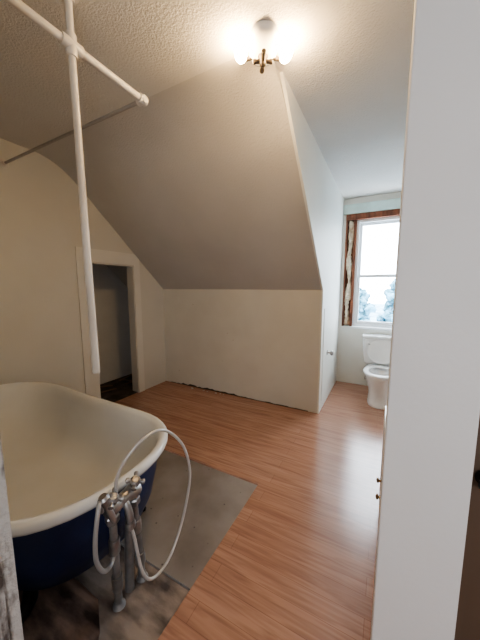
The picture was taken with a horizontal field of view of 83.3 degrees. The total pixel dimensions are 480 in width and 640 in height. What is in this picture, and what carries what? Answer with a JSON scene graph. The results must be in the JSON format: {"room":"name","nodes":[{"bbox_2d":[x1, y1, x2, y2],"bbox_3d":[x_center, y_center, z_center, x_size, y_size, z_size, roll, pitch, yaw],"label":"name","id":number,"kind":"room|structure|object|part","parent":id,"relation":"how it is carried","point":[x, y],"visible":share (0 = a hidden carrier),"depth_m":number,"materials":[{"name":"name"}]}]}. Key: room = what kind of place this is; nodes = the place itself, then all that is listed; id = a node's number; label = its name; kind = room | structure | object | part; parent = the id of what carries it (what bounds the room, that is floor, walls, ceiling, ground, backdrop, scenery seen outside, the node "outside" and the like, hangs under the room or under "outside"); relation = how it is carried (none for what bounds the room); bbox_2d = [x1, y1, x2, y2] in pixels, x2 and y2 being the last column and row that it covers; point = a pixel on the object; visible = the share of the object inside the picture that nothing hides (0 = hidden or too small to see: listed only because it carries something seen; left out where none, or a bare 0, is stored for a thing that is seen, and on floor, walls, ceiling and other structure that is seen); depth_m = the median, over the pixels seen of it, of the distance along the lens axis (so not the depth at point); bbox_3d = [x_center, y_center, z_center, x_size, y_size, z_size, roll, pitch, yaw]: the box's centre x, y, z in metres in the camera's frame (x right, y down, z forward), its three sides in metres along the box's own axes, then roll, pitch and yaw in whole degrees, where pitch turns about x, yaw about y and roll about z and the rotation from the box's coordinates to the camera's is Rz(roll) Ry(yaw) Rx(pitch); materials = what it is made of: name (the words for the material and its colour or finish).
{"room":"bathroom","nodes":[
{"label":"bathroom","id":0,"kind":"room"},
{"bbox_2d":[0,138,165,392],"bbox_3d":[-1.925,-0.251,2.941,0.120,2.785,2.900,4,8,28],"label":"wall","id":1,"kind":"structure","parent":0,"point":[41,340],"depth_m":2.73,"materials":[{"name":"paint"}]},
{"bbox_2d":[75,246,144,397],"bbox_3d":[-1.652,0.108,3.483,0.132,1.940,0.870,4,8,28],"label":"door frame","id":2,"kind":"structure","parent":1,"relation":"attached to","point":[92,380],"depth_m":3.49,"materials":[{"name":"paint"}]},
{"bbox_2d":[92,264,131,383],"bbox_3d":[-2.105,-0.322,3.521,0.750,2.785,2.040,4,8,28],"label":"wall","id":3,"kind":"structure","parent":0,"point":[110,293],"depth_m":4.29,"materials":[{"name":"paint"}]},
{"bbox_2d":[35,52,320,289],"bbox_3d":[-1.150,-1.070,3.188,3.860,1.419,1.760,4,8,28],"label":"ceiling","id":4,"kind":"structure","parent":0,"point":[201,182],"depth_m":2.47,"materials":[{"name":"white paint"}]},
{"bbox_2d":[18,374,384,639],"bbox_3d":[-0.636,1.300,1.949,6.200,0.066,6.530,4,8,28],"label":"floor","id":5,"kind":"structure","parent":0,"point":[298,560],"depth_m":1.75,"materials":[{"name":"laminate"}]},
{"bbox_2d":[0,382,167,623],"bbox_3d":[-1.371,0.968,1.773,1.941,0.676,1.028,4,8,28],"label":"bathtub","id":6,"kind":"object","parent":5,"relation":"on","point":[63,447],"visible":0.77,"depth_m":1.89,"materials":[{"name":"white ceramic"}]},
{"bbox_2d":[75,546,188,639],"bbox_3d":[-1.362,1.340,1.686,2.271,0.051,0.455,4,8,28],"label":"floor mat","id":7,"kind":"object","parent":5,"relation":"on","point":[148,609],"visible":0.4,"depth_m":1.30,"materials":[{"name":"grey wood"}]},
{"bbox_2d":[93,428,190,611],"bbox_3d":[-0.475,0.926,1.303,0.186,0.866,0.525,5,9,36],"label":"faucet","id":8,"kind":"object","parent":7,"relation":"on","point":[110,505],"visible":1,"depth_m":1.22,"materials":[{"name":"metal"}]},
{"bbox_3d":[-0.531,0.757,1.128,0.074,0.079,0.073,4,8,28],"label":"cross handle","id":9,"kind":"part","parent":8,"relation":"part of","materials":[{"name":"silver metal"}]},
{"bbox_3d":[-0.502,0.845,1.199,0.066,0.132,0.034,4,8,28],"label":"diverter spout","id":10,"kind":"part","parent":8,"relation":"part of","materials":[{"name":"silver metal"}]},
{"bbox_3d":[-0.476,0.745,1.228,0.074,0.079,0.073,4,8,28],"label":"cross handle","id":11,"kind":"part","parent":8,"relation":"part of","materials":[{"name":"silver metal"}]},
{"bbox_2d":[362,333,390,409],"bbox_3d":[1.877,0.661,3.607,0.528,0.812,0.898,4,8,28],"label":"toilet","id":12,"kind":"object","parent":5,"relation":"on","point":[376,347],"visible":0.69,"depth_m":3.67,"materials":[{"name":"ceramic"}]},
{"bbox_3d":[1.797,0.662,3.457,0.398,0.022,0.560,4,8,28],"label":"seat","id":13,"kind":"part","parent":12,"relation":"part of","materials":[{"name":"plastic"}]},
{"bbox_3d":[2.029,0.244,3.841,0.528,0.041,0.254,4,8,28],"label":"tank lid","id":14,"kind":"part","parent":12,"relation":"part of","materials":[{"name":"ceramic"}]},
{"bbox_3d":[2.030,0.449,3.869,0.500,0.370,0.232,4,8,28],"label":"tank","id":15,"kind":"part","parent":12,"relation":"part of","materials":[{"name":"ceramic"}]},
{"bbox_3d":[1.850,0.867,3.582,0.390,0.410,0.770,4,8,28],"label":"bowl","id":16,"kind":"part","parent":12,"relation":"part of","materials":[{"name":"ceramic"}]},
{"bbox_3d":[1.953,0.441,3.724,0.350,0.330,0.066,4,8,28],"label":"lid","id":17,"kind":"part","parent":12,"relation":"part of","materials":[{"name":"plastic"}]},
{"bbox_2d":[375,406,386,522],"bbox_3d":[0.998,0.996,1.332,0.596,0.700,0.960,4,8,28],"label":"vanity cabinet","id":18,"kind":"object","parent":5,"relation":"on","point":[378,480],"visible":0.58,"depth_m":1.63,"materials":[{"name":"paint"}]},
{"bbox_3d":[0.875,0.928,1.655,0.014,0.555,0.445,4,8,28],"label":"cabinet door","id":19,"kind":"part","parent":18,"relation":"part of","materials":[{"name":"paint"}]},
{"bbox_2d":[384,406,386,435],"bbox_3d":[1.009,0.661,1.285,0.570,0.025,0.960,4,8,28],"label":"countertop","id":20,"kind":"structure","parent":18,"relation":"on","point":[385,406],"depth_m":1.65,"materials":[{"name":"ceramic"}]},
{"bbox_2d":[0,0,414,199],"bbox_3d":[-0.622,-1.544,1.627,6.200,0.100,6.590,4,8,28],"label":"ceiling","id":21,"kind":"structure","parent":0,"point":[347,72],"depth_m":1.54,"materials":[{"name":"white paint"}]},
{"bbox_2d":[0,0,147,372],"bbox_3d":[-1.528,-0.625,1.632,1.765,1.725,1.025,4,8,28],"label":"shower curtain rod","id":22,"kind":"object","parent":21,"relation":"hanging from","point":[67,38],"visible":1,"depth_m":1.29,"materials":[{"name":"white plastic"}]},
{"bbox_3d":[-1.320,-1.329,1.974,1.710,0.022,0.022,4,8,28],"label":"curtain rod","id":23,"kind":"part","parent":22,"relation":"part of","materials":[{"name":"white metal"}]},
{"bbox_2d":[234,20,292,73],"bbox_3d":[0.127,-1.420,1.430,0.303,0.098,0.248,4,8,28],"label":"ceiling light","id":24,"kind":"object","parent":21,"relation":"attached to","point":[264,34],"visible":1,"depth_m":1.39,"materials":[{"name":"glass"}]},
{"bbox_3d":[0.004,-1.407,1.424,0.066,0.072,0.124,0,7,2],"label":"bulb","id":25,"kind":"part","parent":24,"relation":"part of","materials":[{"name":"beige glass"}]},
{"bbox_3d":[0.043,-1.439,1.490,0.075,0.035,0.021,0,7,3],"label":"arm","id":26,"kind":"part","parent":24,"relation":"part of","materials":[{"name":"brown metal"}]},
{"bbox_3d":[0.205,-1.439,1.489,0.075,0.035,0.021,0,7,-2],"label":"arm","id":27,"kind":"part","parent":24,"relation":"part of","materials":[{"name":"brown metal"}]},
{"bbox_3d":[0.243,-1.407,1.423,0.066,0.072,0.124,0,7,-1],"label":"bulb","id":28,"kind":"part","parent":24,"relation":"part of","materials":[{"name":"beige glass"}]},
{"bbox_2d":[163,289,320,412],"bbox_3d":[-0.538,0.277,3.969,3.360,1.486,0.104,4,8,28],"label":"wall","id":29,"kind":"structure","parent":0,"point":[261,345],"depth_m":3.57,"materials":[{"name":"paint"}]},
{"bbox_2d":[280,72,343,413],"bbox_3d":[0.893,-0.247,2.991,0.020,2.805,2.730,4,8,28],"label":"wall","id":30,"kind":"structure","parent":0,"point":[323,199],"depth_m":2.91,"materials":[{"name":"paint"}]},
{"bbox_2d":[321,307,332,400],"bbox_3d":[1.106,0.410,3.362,0.083,1.130,0.360,4,8,28],"label":"door","id":31,"kind":"structure","parent":30,"relation":"in","point":[326,310],"depth_m":3.35,"materials":[{"name":"paint"}]},
{"bbox_2d":[336,192,400,385],"bbox_3d":[2.181,-0.370,3.915,1.410,2.785,0.190,4,8,28],"label":"wall","id":32,"kind":"structure","parent":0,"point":[351,364],"depth_m":4.14,"materials":[{"name":"paint"}]},
{"bbox_2d":[344,221,353,324],"bbox_3d":[1.659,-0.700,4.119,0.120,1.550,0.118,-3,7,-21],"label":"insulation","id":33,"kind":"object","parent":32,"relation":"attached to","point":[351,223],"visible":0.94,"depth_m":4.08,"materials":[{"name":"paper"}]},
{"bbox_2d":[341,209,399,330],"bbox_3d":[2.064,-0.699,3.926,1.025,1.685,0.170,4,8,28],"label":"window","id":34,"kind":"structure","parent":32,"relation":"attached to","point":[373,325],"depth_m":4.03,"materials":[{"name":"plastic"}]},
{"bbox_3d":[2.107,0.131,3.953,0.880,0.030,0.080,4,8,28],"label":"sill","id":35,"kind":"part","parent":34,"relation":"part of","materials":[{"name":"plastic"}]},
{"bbox_3d":[2.135,-0.292,3.955,0.800,0.740,0.030,4,8,28],"label":"sash","id":36,"kind":"part","parent":34,"relation":"part of","materials":[{"name":"glass"}]},
{"bbox_3d":[2.152,-1.020,3.897,0.800,0.800,0.030,4,8,28],"label":"sash","id":37,"kind":"part","parent":34,"relation":"part of","materials":[{"name":"plastic"}]},
{"bbox_2d":[370,0,479,639],"bbox_3d":[0.566,0.013,0.782,0.215,2.785,0.100,4,8,28],"label":"wall partition","id":38,"kind":"structure","parent":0,"point":[433,407],"depth_m":0.74,"materials":[{"name":"paint"}]},
{"label":"outside","id":39,"kind":"structure","parent":0,"visible":0},
{"bbox_2d":[369,304,384,321],"bbox_3d":[23.391,-0.281,43.915,120.000,0.100,81.000,4,8,28],"label":"ground","id":40,"kind":"structure","parent":39,"point":[379,307],"depth_m":53.32,"materials":[{"name":"white snow"}]},
{"bbox_2d":[358,288,376,320],"bbox_3d":[6.683,0.451,15.900,2.925,5.271,3.318,-4,8,-30],"label":"tree","id":41,"kind":"object","parent":40,"relation":"on","point":[365,308],"visible":0.16,"depth_m":15.04,"materials":[{"name":"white plant"}]},
{"bbox_2d":[376,279,394,321],"bbox_3d":[11.308,-0.277,18.890,3.153,5.986,3.987,4,8,28],"label":"tree","id":42,"kind":"object","parent":40,"relation":"on","point":[387,316],"visible":0.2,"depth_m":18.73,"materials":[{"name":"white plant"}]},
{"bbox_3d":[-1.633,-0.023,1.071,2.415,2.785,0.135,4,8,28],"label":"wall","id":43,"kind":"structure","parent":0,"visible":0},
{"bbox_2d":[0,435,23,639],"bbox_3d":[-0.556,0.388,0.534,0.033,2.100,0.155,4,8,28],"label":"door frame","id":44,"kind":"structure","parent":43,"relation":"attached to","point":[7,558],"depth_m":0.61,"materials":[{"name":"paint"}]},
{"bbox_3d":[-0.079,0.176,-0.553,3.000,2.785,3.120,4,8,28],"label":"wall","id":45,"kind":"structure","parent":0,"visible":0},
{"bbox_2d":[454,417,479,639],"bbox_3d":[1.023,0.406,0.590,0.804,2.030,0.098,4,8,28],"label":"door","id":46,"kind":"structure","parent":45,"relation":"in","point":[468,613],"depth_m":0.82,"materials":[{"name":"brown paint"}]},
{"bbox_3d":[0.694,0.457,0.751,0.054,0.054,0.058,4,8,28],"label":"knob","id":47,"kind":"part","parent":46,"relation":"part of","materials":[{"name":"black metal"}]}
]}

